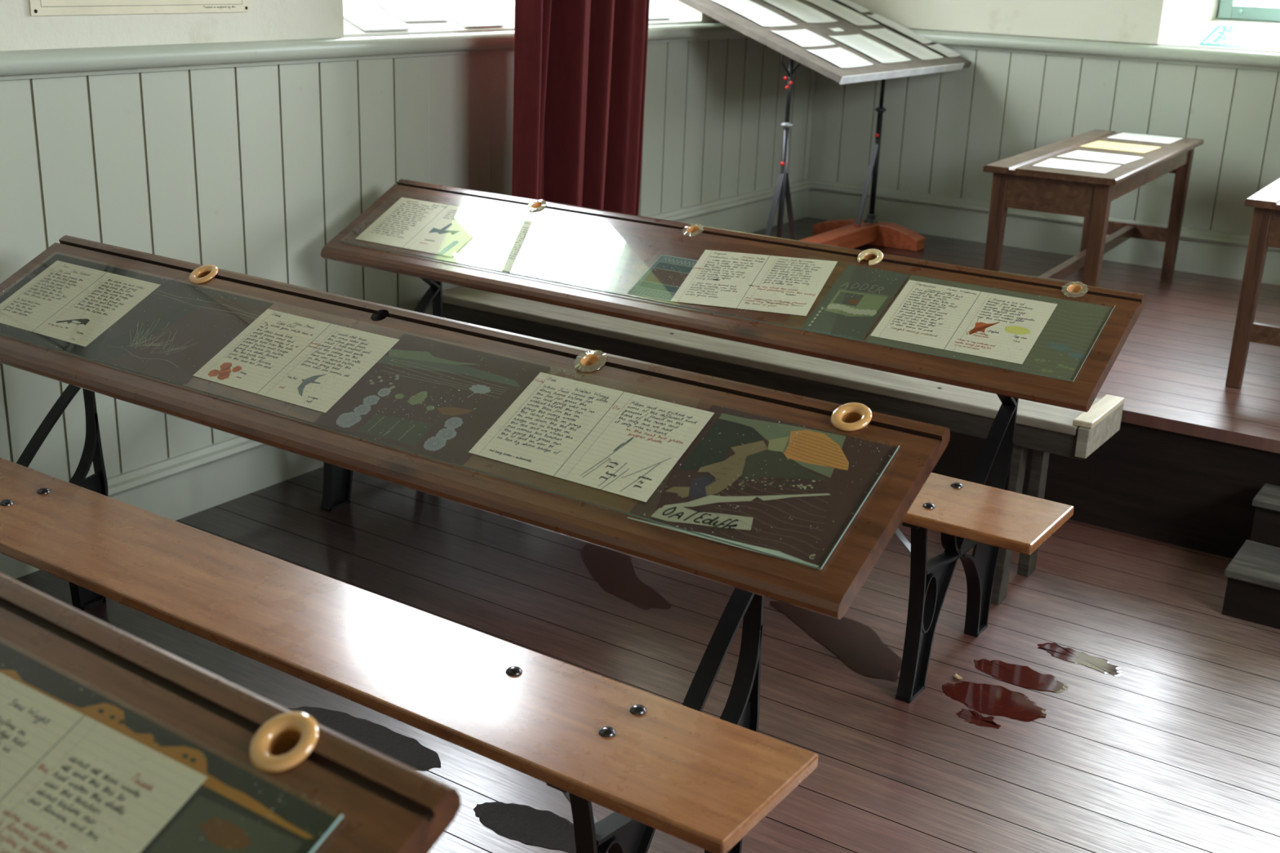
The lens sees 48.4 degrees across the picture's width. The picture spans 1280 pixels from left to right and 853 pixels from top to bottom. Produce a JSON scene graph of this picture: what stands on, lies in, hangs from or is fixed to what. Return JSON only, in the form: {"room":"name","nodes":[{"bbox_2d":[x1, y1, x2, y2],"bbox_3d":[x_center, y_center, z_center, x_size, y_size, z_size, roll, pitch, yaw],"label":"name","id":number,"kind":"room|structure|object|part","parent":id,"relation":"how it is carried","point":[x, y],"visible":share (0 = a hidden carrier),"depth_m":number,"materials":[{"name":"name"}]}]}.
{"room":"classroom","nodes":[
{"label":"classroom","id":0,"kind":"room"},
{"bbox_2d":[0,0,816,482],"bbox_3d":[-1.474,-1.546,2.969,0.460,4.000,8.224,14,22,31],"label":"wall","id":1,"kind":"structure","parent":0,"point":[253,171],"depth_m":3.68,"materials":[{"name":"paint"}]},
{"bbox_2d":[28,0,248,15],"bbox_3d":[-1.127,-1.215,3.204,0.006,0.552,0.602,14,22,31],"label":"poster","id":2,"kind":"object","parent":1,"relation":"attached to","point":[37,7],"visible":1,"depth_m":3.25,"materials":[{"name":"grey paper"}]},
{"bbox_2d":[0,435,324,578],"bbox_3d":[-1.996,0.517,2.480,0.045,0.165,5.855,14,22,31],"label":"baseboard","id":3,"kind":"structure","parent":1,"relation":"attached to","point":[175,488],"depth_m":3.69,"materials":[{"name":"paint"}]},
{"bbox_2d":[0,22,749,80],"bbox_3d":[-1.414,-0.730,2.908,0.054,0.060,7.794,14,22,31],"label":"trim","id":4,"kind":"structure","parent":1,"relation":"attached to","point":[79,61],"depth_m":3.55,"materials":[{"name":"paint"}]},
{"bbox_2d":[343,0,702,37],"bbox_3d":[-0.470,-1.394,4.633,0.460,0.210,1.830,14,22,31],"label":"windowsill","id":5,"kind":"structure","parent":1,"relation":"attached to","point":[502,11],"depth_m":4.36,"materials":[{"name":"white paint"}]},
{"bbox_2d":[342,0,409,31],"bbox_3d":[-0.833,-1.195,4.016,0.329,0.134,0.178,14,22,31],"label":"board","id":6,"kind":"object","parent":5,"relation":"on","point":[362,14],"visible":0.92,"depth_m":3.98,"materials":[{"name":"white"}]},
{"bbox_2d":[370,0,448,22],"bbox_3d":[-0.740,-1.265,4.196,0.304,0.124,0.183,14,22,31],"label":"board","id":7,"kind":"object","parent":5,"relation":"on","point":[408,11],"visible":1,"depth_m":4.15,"materials":[{"name":"white paper"}]},
{"bbox_2d":[420,0,503,27],"bbox_3d":[-0.599,-1.298,4.348,0.329,0.134,0.181,14,22,31],"label":"board","id":8,"kind":"object","parent":5,"relation":"on","point":[460,11],"visible":1,"depth_m":4.31,"materials":[{"name":"white paper"}]},
{"bbox_2d":[648,6,670,19],"bbox_3d":[-0.095,-1.525,5.076,0.317,0.129,0.265,14,22,31],"label":"board","id":9,"kind":"object","parent":5,"relation":"on","point":[654,14],"visible":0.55,"depth_m":5.09,"materials":[{"name":"white"}]},
{"bbox_2d":[511,0,649,215],"bbox_3d":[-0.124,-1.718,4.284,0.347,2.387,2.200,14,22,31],"label":"curtain","id":10,"kind":"object","parent":1,"relation":"hanging from","point":[580,66],"visible":0.8,"depth_m":4.29,"materials":[{"name":"fabric"}]},
{"bbox_2d":[645,178,811,232],"bbox_3d":[0.193,-0.762,5.471,0.045,0.165,1.959,14,22,31],"label":"baseboard","id":11,"kind":"structure","parent":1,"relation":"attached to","point":[748,212],"depth_m":5.78,"materials":[{"name":"paint"}]},
{"bbox_2d":[14,466,1279,852],"bbox_3d":[0.690,0.927,1.973,5.220,0.100,7.844,14,22,31],"label":"floor","id":12,"kind":"structure","parent":0,"point":[1178,752],"depth_m":3.00,"materials":[{"name":"brown wood"}]},
{"bbox_2d":[0,572,461,852],"bbox_3d":[-1.131,0.509,1.567,2.030,0.823,0.535,15,22,33],"label":"school desk","id":13,"kind":"object","parent":12,"relation":"on","point":[386,805],"visible":0.52,"depth_m":1.19,"materials":[{"name":"brown wood"}]},
{"bbox_2d":[0,648,343,852],"bbox_3d":[-1.053,0.172,1.522,1.880,0.112,0.223,15,22,33],"label":"sheet","id":14,"kind":"object","parent":13,"relation":"on","point":[341,816],"visible":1,"depth_m":1.08,"materials":[{"name":"teal"}]},
{"bbox_2d":[0,642,337,852],"bbox_3d":[-0.519,0.315,1.166,0.556,0.107,0.216,15,22,33],"label":"artwork","id":15,"kind":"object","parent":14,"relation":"on","point":[229,793],"visible":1,"depth_m":1.12,"materials":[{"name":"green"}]},
{"bbox_2d":[0,672,207,852],"bbox_3d":[-0.530,0.312,1.171,0.321,0.091,0.179,14,22,32],"label":"page","id":16,"kind":"object","parent":15,"relation":"on","point":[29,718],"visible":1,"depth_m":1.17,"materials":[{"name":"paper"}]},
{"bbox_2d":[248,711,319,773],"bbox_3d":[-0.288,0.263,1.154,0.056,0.048,0.056,0,19,-6],"label":"ring","id":17,"kind":"object","parent":13,"relation":"on","point":[286,740],"visible":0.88,"depth_m":1.15,"materials":[{"name":"gold metal"}]},
{"bbox_2d":[288,706,440,770],"bbox_3d":[-0.527,0.587,2.693,0.378,0.001,0.110,14,22,31],"label":"floor stain","id":18,"kind":"object","parent":12,"relation":"on","point":[406,750],"visible":0.62,"depth_m":2.69,"materials":[{"name":"black"}]},
{"bbox_2d":[0,235,950,852],"bbox_3d":[-0.605,0.237,2.441,2.104,0.821,0.535,14,22,31],"label":"school desk","id":19,"kind":"object","parent":12,"relation":"on","point":[683,772],"visible":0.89,"depth_m":2.12,"materials":[{"name":"brown wood"}]},
{"bbox_3d":[-1.326,0.076,2.900,0.031,0.782,0.522,14,22,31],"label":"iron frame","id":20,"kind":"part","parent":19,"relation":"part of","materials":[{"name":"black metal"}]},
{"bbox_2d":[188,264,217,284],"bbox_3d":[-0.836,-0.283,2.730,0.055,0.048,0.057,-7,20,-25],"label":"inkwell","id":21,"kind":"object","parent":19,"relation":"on","point":[203,273],"visible":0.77,"depth_m":2.73,"materials":[{"name":"gold ceramic"}]},
{"bbox_3d":[-0.695,0.260,2.331,2.080,0.022,0.249,14,22,31],"label":"seat","id":22,"kind":"part","parent":19,"relation":"part of","materials":[{"name":"brown wood"}]},
{"bbox_2d":[0,272,899,569],"bbox_3d":[-0.484,-0.088,2.369,1.874,0.111,0.220,14,22,31],"label":"sheet","id":23,"kind":"object","parent":19,"relation":"on","point":[55,348],"visible":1,"depth_m":2.10,"materials":[{"name":"teal"}]},
{"bbox_2d":[0,253,167,354],"bbox_3d":[-1.116,-0.242,2.768,0.346,0.106,0.215,14,22,31],"label":"artwork","id":24,"kind":"object","parent":23,"relation":"on","point":[48,341],"visible":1,"depth_m":2.77,"materials":[{"name":"grey paper"}]},
{"bbox_2d":[0,260,159,346],"bbox_3d":[-1.103,-0.242,2.761,0.322,0.087,0.176,14,22,31],"label":"page","id":25,"kind":"object","parent":24,"relation":"on","point":[71,308],"visible":1,"depth_m":2.75,"materials":[{"name":"paper"}]},
{"bbox_2d":[76,279,272,385],"bbox_3d":[-0.844,-0.175,2.597,0.305,0.106,0.216,14,22,31],"label":"artwork","id":26,"kind":"object","parent":23,"relation":"on","point":[191,333],"visible":1,"depth_m":2.60,"materials":[{"name":"grey paper"}]},
{"bbox_2d":[193,308,399,413],"bbox_3d":[-0.592,-0.118,2.443,0.322,0.087,0.176,14,22,31],"label":"page","id":27,"kind":"object","parent":23,"relation":"on","point":[269,375],"visible":1,"depth_m":2.44,"materials":[{"name":"paper"}]},
{"bbox_2d":[313,333,550,465],"bbox_3d":[-0.334,-0.050,2.278,0.313,0.106,0.216,14,22,31],"label":"artwork","id":28,"kind":"object","parent":23,"relation":"on","point":[427,364],"visible":1,"depth_m":2.27,"materials":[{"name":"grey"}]},
{"bbox_2d":[468,372,714,502],"bbox_3d":[-0.075,0.009,2.120,0.322,0.087,0.177,14,22,31],"label":"page","id":29,"kind":"object","parent":23,"relation":"on","point":[633,428],"visible":1,"depth_m":2.11,"materials":[{"name":"paper"}]},
{"bbox_2d":[627,404,897,568],"bbox_3d":[0.167,0.077,1.961,0.296,0.109,0.222,14,22,31],"label":"artwork","id":30,"kind":"object","parent":23,"relation":"on","point":[815,487],"visible":1,"depth_m":1.96,"materials":[{"name":"paper"},{"name":"paint"},{"name":"ink"}]},
{"bbox_2d":[573,350,606,372],"bbox_3d":[-0.079,-0.102,2.255,0.052,0.030,0.050,-1,19,-8],"label":"inkwell","id":31,"kind":"object","parent":19,"relation":"on","point":[589,361],"visible":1,"depth_m":2.26,"materials":[{"name":"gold metal"}]},
{"bbox_3d":[0.037,0.414,2.047,0.031,0.782,0.522,14,22,31],"label":"iron frame","id":32,"kind":"part","parent":19,"relation":"part of","materials":[{"name":"black metal"}]},
{"bbox_2d":[831,402,872,431],"bbox_3d":[0.299,-0.005,2.023,0.055,0.048,0.057,-7,20,-25],"label":"inkwell","id":33,"kind":"object","parent":19,"relation":"on","point":[851,416],"visible":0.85,"depth_m":2.02,"materials":[{"name":"gold ceramic"}]},
{"bbox_2d":[473,801,576,852],"bbox_3d":[-0.183,0.684,2.440,0.238,0.001,0.107,14,22,31],"label":"floor stain","id":34,"kind":"object","parent":12,"relation":"on","point":[526,824],"visible":0.84,"depth_m":2.44,"materials":[{"name":"black"}]},
{"bbox_2d":[579,543,671,610],"bbox_3d":[-0.051,0.358,3.427,0.129,0.001,0.409,-5,20,-19],"label":"floor stain","id":35,"kind":"object","parent":12,"relation":"on","point":[614,571],"visible":0.89,"depth_m":3.42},
{"bbox_2d":[320,178,1145,703],"bbox_3d":[-0.002,-0.037,3.345,2.086,0.808,0.533,14,22,31],"label":"school desk","id":36,"kind":"object","parent":12,"relation":"on","point":[967,515],"visible":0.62,"depth_m":3.09,"materials":[{"name":"brown wood"}]},
{"bbox_3d":[-0.702,-0.198,3.787,0.031,0.782,0.522,14,22,31],"label":"iron frame","id":37,"kind":"part","parent":36,"relation":"part of","materials":[{"name":"black metal"}]},
{"bbox_2d":[526,199,546,211],"bbox_3d":[-0.265,-0.564,3.653,0.054,0.031,0.047,6,19,11],"label":"inkwell","id":38,"kind":"object","parent":36,"relation":"on","point":[539,205],"visible":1,"depth_m":3.66,"materials":[{"name":"gold metal"}]},
{"bbox_2d":[681,223,703,236],"bbox_3d":[0.126,-0.468,3.410,0.053,0.029,0.049,17,23,37],"label":"inkwell","id":39,"kind":"object","parent":36,"relation":"on","point":[690,230],"visible":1,"depth_m":3.41,"materials":[{"name":"gold metal"}]},
{"bbox_2d":[340,205,1115,382],"bbox_3d":[0.085,-0.364,3.295,1.943,0.112,0.222,14,22,31],"label":"sheet","id":40,"kind":"object","parent":36,"relation":"on","point":[388,206],"visible":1,"depth_m":3.09,"materials":[{"name":"teal"}]},
{"bbox_2d":[355,197,497,257],"bbox_3d":[-0.556,-0.520,3.697,0.332,0.089,0.179,14,22,31],"label":"page","id":41,"kind":"object","parent":40,"relation":"on","point":[442,224],"visible":1,"depth_m":3.69,"materials":[{"name":"paper"}]},
{"bbox_2d":[462,217,613,284],"bbox_3d":[-0.253,-0.435,3.495,0.329,0.092,0.180,14,22,32],"label":"page","id":42,"kind":"object","parent":40,"relation":"on","point":[519,242],"visible":1,"depth_m":3.49,"materials":[{"name":"paper"}]},
{"bbox_2d":[626,254,697,302],"bbox_3d":[0.060,-0.343,3.284,0.120,0.070,0.141,14,22,31],"label":"artwork","id":43,"kind":"object","parent":40,"relation":"on","point":[655,284],"visible":1,"depth_m":3.28,"materials":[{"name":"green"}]},
{"bbox_2d":[670,249,837,315],"bbox_3d":[0.255,-0.326,3.197,0.332,0.104,0.180,12,21,26],"label":"page","id":44,"kind":"object","parent":40,"relation":"on","point":[709,282],"visible":1,"depth_m":3.19,"materials":[{"name":"paper"}]},
{"bbox_2d":[800,264,909,341],"bbox_3d":[0.463,-0.268,3.061,0.146,0.107,0.216,14,22,31],"label":"artwork","id":45,"kind":"object","parent":40,"relation":"on","point":[840,317],"visible":1,"depth_m":3.06,"materials":[{"name":"paper"},{"name":"paint"}]},
{"bbox_2d":[864,274,1113,380],"bbox_3d":[0.708,-0.207,2.908,0.437,0.107,0.216,14,22,31],"label":"artwork","id":46,"kind":"object","parent":40,"relation":"on","point":[1065,335],"visible":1,"depth_m":2.84,"materials":[{"name":"green"}]},
{"bbox_2d":[870,280,1057,364],"bbox_3d":[0.665,-0.219,2.934,0.326,0.089,0.180,14,22,31],"label":"page","id":47,"kind":"object","parent":46,"relation":"on","point":[917,307],"visible":1,"depth_m":2.93,"materials":[{"name":"paper"}]},
{"bbox_2d":[857,248,883,265],"bbox_3d":[0.513,-0.371,3.171,0.058,0.042,0.050,16,23,36],"label":"inkwell","id":48,"kind":"object","parent":36,"relation":"on","point":[873,256],"visible":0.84,"depth_m":3.17,"materials":[{"name":"gold metal"}]},
{"bbox_3d":[0.660,0.140,2.934,0.031,0.782,0.522,14,22,31],"label":"iron frame","id":49,"kind":"part","parent":36,"relation":"part of","materials":[{"name":"black metal"}]},
{"bbox_3d":[-0.083,-0.018,3.228,2.080,0.022,0.249,14,22,31],"label":"seat","id":50,"kind":"part","parent":36,"relation":"part of","materials":[{"name":"brown wood"}]},
{"bbox_2d":[1061,281,1088,297],"bbox_3d":[0.894,-0.280,2.931,0.050,0.030,0.052,-5,20,-19],"label":"inkwell","id":51,"kind":"object","parent":36,"relation":"on","point":[1073,289],"visible":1,"depth_m":2.93,"materials":[{"name":"gold metal"}]},
{"bbox_2d":[442,285,1124,604],"bbox_3d":[0.251,-0.007,3.803,1.928,0.476,0.283,14,22,31],"label":"bench","id":52,"kind":"object","parent":12,"relation":"on","point":[1046,429],"visible":0.62,"depth_m":3.51,"materials":[{"name":"grey wood"}]},
{"bbox_3d":[0.252,-0.215,3.753,1.896,0.022,0.260,14,22,31],"label":"seat","id":53,"kind":"part","parent":52,"relation":"part of","materials":[{"name":"grey wood"}]},
{"bbox_3d":[0.860,0.199,3.314,0.028,0.439,0.085,14,22,31],"label":"leg","id":54,"kind":"part","parent":52,"relation":"part of","materials":[{"name":"grey wood"}]},
{"bbox_3d":[0.965,0.153,3.464,0.028,0.439,0.060,14,22,31],"label":"leg","id":55,"kind":"part","parent":52,"relation":"part of","materials":[{"name":"grey wood"}]},
{"bbox_2d":[769,601,902,680],"bbox_3d":[0.456,0.465,3.165,0.151,0.001,0.429,-7,21,-25],"label":"floor stain","id":56,"kind":"object","parent":12,"relation":"on","point":[853,642],"visible":0.88,"depth_m":3.14,"materials":[{"name":"brown"}]},
{"bbox_2d":[953,673,963,679],"bbox_3d":[0.667,0.526,2.994,0.012,0.008,0.024,-10,22,-32],"label":"shell","id":57,"kind":"object","parent":12,"relation":"on","point":[956,676],"visible":1,"depth_m":2.99,"materials":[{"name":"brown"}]},
{"bbox_2d":[955,709,1000,728],"bbox_3d":[0.675,0.583,2.838,0.091,0.001,0.055,14,22,31],"label":"floor stain","id":58,"kind":"object","parent":12,"relation":"on","point":[971,717],"visible":1,"depth_m":2.84,"materials":[{"name":"red liquid"}]},
{"bbox_2d":[942,680,1046,721],"bbox_3d":[0.723,0.559,2.914,0.219,0.001,0.132,14,22,31],"label":"floor stain","id":59,"kind":"object","parent":12,"relation":"on","point":[985,699],"visible":1,"depth_m":2.91,"materials":[{"name":"red liquid"}]},
{"bbox_2d":[751,217,1279,453],"bbox_3d":[2.333,-0.143,4.175,5.220,0.032,1.993,14,22,31],"label":"platform","id":60,"kind":"object","parent":12,"relation":"on","point":[1170,372],"visible":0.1,"depth_m":4.33,"materials":[{"name":"brown wood"}]},
{"bbox_2d":[678,0,971,251],"bbox_3d":[0.694,-1.143,5.432,0.671,0.948,1.238,14,22,31],"label":"display stand","id":61,"kind":"object","parent":60,"relation":"on","point":[852,233],"visible":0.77,"depth_m":5.27,"materials":[{"name":"silver metal"}]},
{"bbox_2d":[712,0,796,26],"bbox_3d":[0.411,-1.494,5.139,0.225,0.083,0.260,14,22,31],"label":"notice","id":62,"kind":"object","parent":61,"relation":"on","point":[762,15],"visible":1,"depth_m":5.14,"materials":[{"name":"white paper"}]},
{"bbox_3d":[0.502,-1.236,4.886,0.038,0.077,0.018,-2,19,-13],"label":"yoke arm","id":63,"kind":"part","parent":61,"relation":"part of","materials":[{"name":"metal"}]},
{"bbox_3d":[0.534,-1.236,4.912,0.038,0.063,0.018,-2,19,-13],"label":"yoke arm","id":64,"kind":"part","parent":61,"relation":"part of","materials":[{"name":"metal"}]},
{"bbox_2d":[764,0,837,22],"bbox_3d":[0.606,-1.585,5.425,0.209,0.078,0.256,14,22,31],"label":"notice","id":65,"kind":"object","parent":61,"relation":"on","point":[802,11],"visible":1,"depth_m":5.43,"materials":[{"name":"white paper"}]},
{"bbox_2d":[770,28,835,46],"bbox_3d":[0.579,-1.377,5.048,0.128,0.048,0.260,14,22,31],"label":"notice","id":66,"kind":"object","parent":61,"relation":"on","point":[803,37],"visible":1,"depth_m":5.05,"materials":[{"name":"white paper"}]},
{"bbox_3d":[0.725,-1.480,5.352,0.700,0.024,1.165,34,31,22],"label":"board panel","id":67,"kind":"part","parent":61,"relation":"part of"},
{"bbox_2d":[828,27,844,31],"bbox_3d":[0.736,-1.490,5.349,0.028,0.011,0.087,14,22,31],"label":"notice","id":68,"kind":"object","parent":61,"relation":"on","point":[832,28],"visible":1,"depth_m":5.35,"materials":[{"name":"white paper"}]},
{"bbox_2d":[807,47,873,67],"bbox_3d":[0.699,-1.288,4.973,0.140,0.053,0.260,14,22,31],"label":"notice","id":69,"kind":"object","parent":61,"relation":"on","point":[842,58],"visible":1,"depth_m":4.98,"materials":[{"name":"white paper"}]},
{"bbox_2d":[806,0,878,25],"bbox_3d":[0.801,-1.649,5.665,0.242,0.089,0.210,14,22,31],"label":"notice","id":70,"kind":"object","parent":61,"relation":"on","point":[851,15],"visible":1,"depth_m":5.67,"materials":[{"name":"white paper"}]},
{"bbox_2d":[836,0,869,12],"bbox_3d":[0.862,-1.728,5.837,0.128,0.052,0.108,14,22,31],"label":"notice","id":71,"kind":"object","parent":61,"relation":"on","point":[848,2],"visible":1,"depth_m":5.85,"materials":[{"name":"white paper"}]},
{"bbox_2d":[829,33,911,62],"bbox_3d":[0.850,-1.397,5.261,0.224,0.083,0.260,14,22,31],"label":"notice","id":72,"kind":"object","parent":61,"relation":"on","point":[867,46],"visible":1,"depth_m":5.27,"materials":[{"name":"white paper"}]},
{"bbox_2d":[863,13,932,43],"bbox_3d":[1.038,-1.605,5.742,0.265,0.101,0.123,14,22,31],"label":"notice","id":73,"kind":"object","parent":61,"relation":"on","point":[876,16],"visible":1,"depth_m":5.76,"materials":[{"name":"white paper"}]},
{"bbox_2d":[862,27,943,59],"bbox_3d":[1.017,-1.485,5.524,0.264,0.098,0.215,14,22,31],"label":"notice","id":74,"kind":"object","parent":61,"relation":"on","point":[908,46],"visible":1,"depth_m":5.53,"materials":[{"name":"white paper"}]},
{"bbox_2d":[923,43,960,57],"bbox_3d":[1.197,-1.493,5.652,0.106,0.044,0.143,14,22,31],"label":"notice","id":75,"kind":"object","parent":61,"relation":"on","point":[944,50],"visible":1,"depth_m":5.67,"materials":[{"name":"white paper"}]},
{"bbox_2d":[982,128,1204,286],"bbox_3d":[1.530,-0.672,4.808,0.395,0.511,1.290,13,21,29],"label":"table","id":76,"kind":"object","parent":60,"relation":"on","point":[1017,184],"visible":0.79,"depth_m":4.37,"materials":[{"name":"brown wood"}]},
{"bbox_3d":[1.093,-0.542,4.403,0.046,0.490,0.046,13,21,29],"label":"leg","id":77,"kind":"part","parent":76,"relation":"part of","materials":[{"name":"brown wood"}]},
{"bbox_2d":[1032,158,1120,173],"bbox_3d":[1.333,-0.797,4.349,0.215,0.001,0.215,12,21,28],"label":"display card","id":78,"kind":"object","parent":76,"relation":"on","point":[1051,162],"visible":1,"depth_m":4.34,"materials":[{"name":"white paper"}]},
{"bbox_3d":[1.705,-0.842,5.366,0.046,0.490,0.046,13,21,29],"label":"leg","id":79,"kind":"part","parent":76,"relation":"part of","materials":[{"name":"brown wood"}]},
{"bbox_3d":[1.353,-0.483,4.256,0.046,0.490,0.046,13,21,29],"label":"leg","id":80,"kind":"part","parent":76,"relation":"part of","materials":[{"name":"brown wood"}]},
{"bbox_2d":[1056,150,1143,164],"bbox_3d":[1.476,-0.865,4.568,0.215,0.001,0.215,14,22,32],"label":"display card","id":81,"kind":"object","parent":76,"relation":"on","point":[1077,154],"visible":1,"depth_m":4.56,"materials":[{"name":"white paper"}]},
{"bbox_2d":[1080,140,1160,153],"bbox_3d":[1.634,-0.951,4.844,0.215,0.001,0.215,14,22,31],"label":"display card","id":82,"kind":"object","parent":76,"relation":"on","point":[1097,144],"visible":1,"depth_m":4.84,"materials":[{"name":"beige paper"}]},
{"bbox_2d":[1106,132,1182,143],"bbox_3d":[1.817,-1.038,5.123,0.215,0.001,0.215,13,22,30],"label":"display card","id":83,"kind":"object","parent":76,"relation":"on","point":[1124,135],"visible":1,"depth_m":5.12,"materials":[{"name":"white paper"}]},
{"bbox_3d":[1.966,-0.783,5.219,0.046,0.490,0.046,13,21,29],"label":"leg","id":84,"kind":"part","parent":76,"relation":"part of","materials":[{"name":"brown wood"}]},
{"bbox_2d":[931,421,1279,559],"bbox_3d":[1.797,0.257,3.457,5.200,0.306,0.028,14,22,31],"label":"platform riser","id":85,"kind":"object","parent":60,"relation":"attached to","point":[1196,493],"depth_m":3.72,"materials":[{"name":"brown wood"}]},
{"bbox_2d":[1225,177,1279,388],"bbox_3d":[2.076,-0.466,4.234,0.395,0.523,1.200,13,22,30],"label":"table","id":86,"kind":"object","parent":60,"relation":"on","point":[1264,233],"visible":1,"depth_m":3.85,"materials":[{"name":"brown wood"}]},
{"bbox_2d":[973,658,1068,693],"bbox_3d":[0.805,0.527,3.020,0.210,0.001,0.098,14,22,31],"label":"floor stain","id":87,"kind":"object","parent":12,"relation":"on","point":[1022,676],"visible":1,"depth_m":3.02,"materials":[{"name":"red liquid"}]},
{"bbox_2d":[1037,642,1123,676],"bbox_3d":[0.960,0.505,3.103,0.198,0.001,0.066,16,23,36],"label":"floor stain","id":88,"kind":"object","parent":12,"relation":"on","point":[1069,655],"visible":1,"depth_m":3.10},
{"bbox_2d":[1221,483,1279,629],"bbox_3d":[1.954,0.415,3.125,1.210,0.228,0.357,14,22,31],"label":"wooden steps","id":89,"kind":"structure","parent":12,"relation":"on","point":[1252,593],"depth_m":3.32,"materials":[{"name":"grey wood"}]},
{"bbox_2d":[808,0,1279,235],"bbox_3d":[3.070,-1.931,4.626,5.200,4.000,0.460,14,22,31],"label":"wall","id":90,"kind":"structure","parent":0,"point":[940,131],"depth_m":5.54,"materials":[{"name":"paint"}]},
{"bbox_2d":[807,178,1279,285],"bbox_3d":[2.886,-0.469,4.899,5.190,0.165,0.045,14,22,31],"label":"baseboard","id":91,"kind":"structure","parent":90,"relation":"attached to","point":[1202,251],"depth_m":5.73,"materials":[{"name":"paint"}]},
{"bbox_2d":[911,29,1279,71],"bbox_3d":[2.917,-1.136,4.666,5.170,0.060,0.054,14,22,31],"label":"trim","id":92,"kind":"structure","parent":90,"relation":"attached to","point":[1104,50],"depth_m":5.37,"materials":[{"name":"paint"}]},
{"bbox_2d":[1157,17,1279,53],"bbox_3d":[2.612,-1.381,5.118,1.345,0.135,0.460,14,22,31],"label":"trim","id":93,"kind":"structure","parent":90,"relation":"attached to","point":[1269,42],"depth_m":5.30,"materials":[{"name":"white paint"}]},
{"bbox_2d":[1199,25,1270,48],"bbox_3d":[2.203,-1.445,5.276,0.190,0.062,0.263,14,22,31],"label":"leaflet","id":94,"kind":"object","parent":93,"relation":"on","point":[1221,35],"visible":1,"depth_m":5.27,"materials":[{"name":"white paper"}]},
{"bbox_2d":[1217,0,1279,21],"bbox_3d":[2.728,-2.175,4.989,1.115,1.494,0.057,14,22,31],"label":"window","id":95,"kind":"structure","parent":90,"relation":"in","point":[1228,9],"depth_m":5.44,"materials":[{"name":"teal"}]}
]}

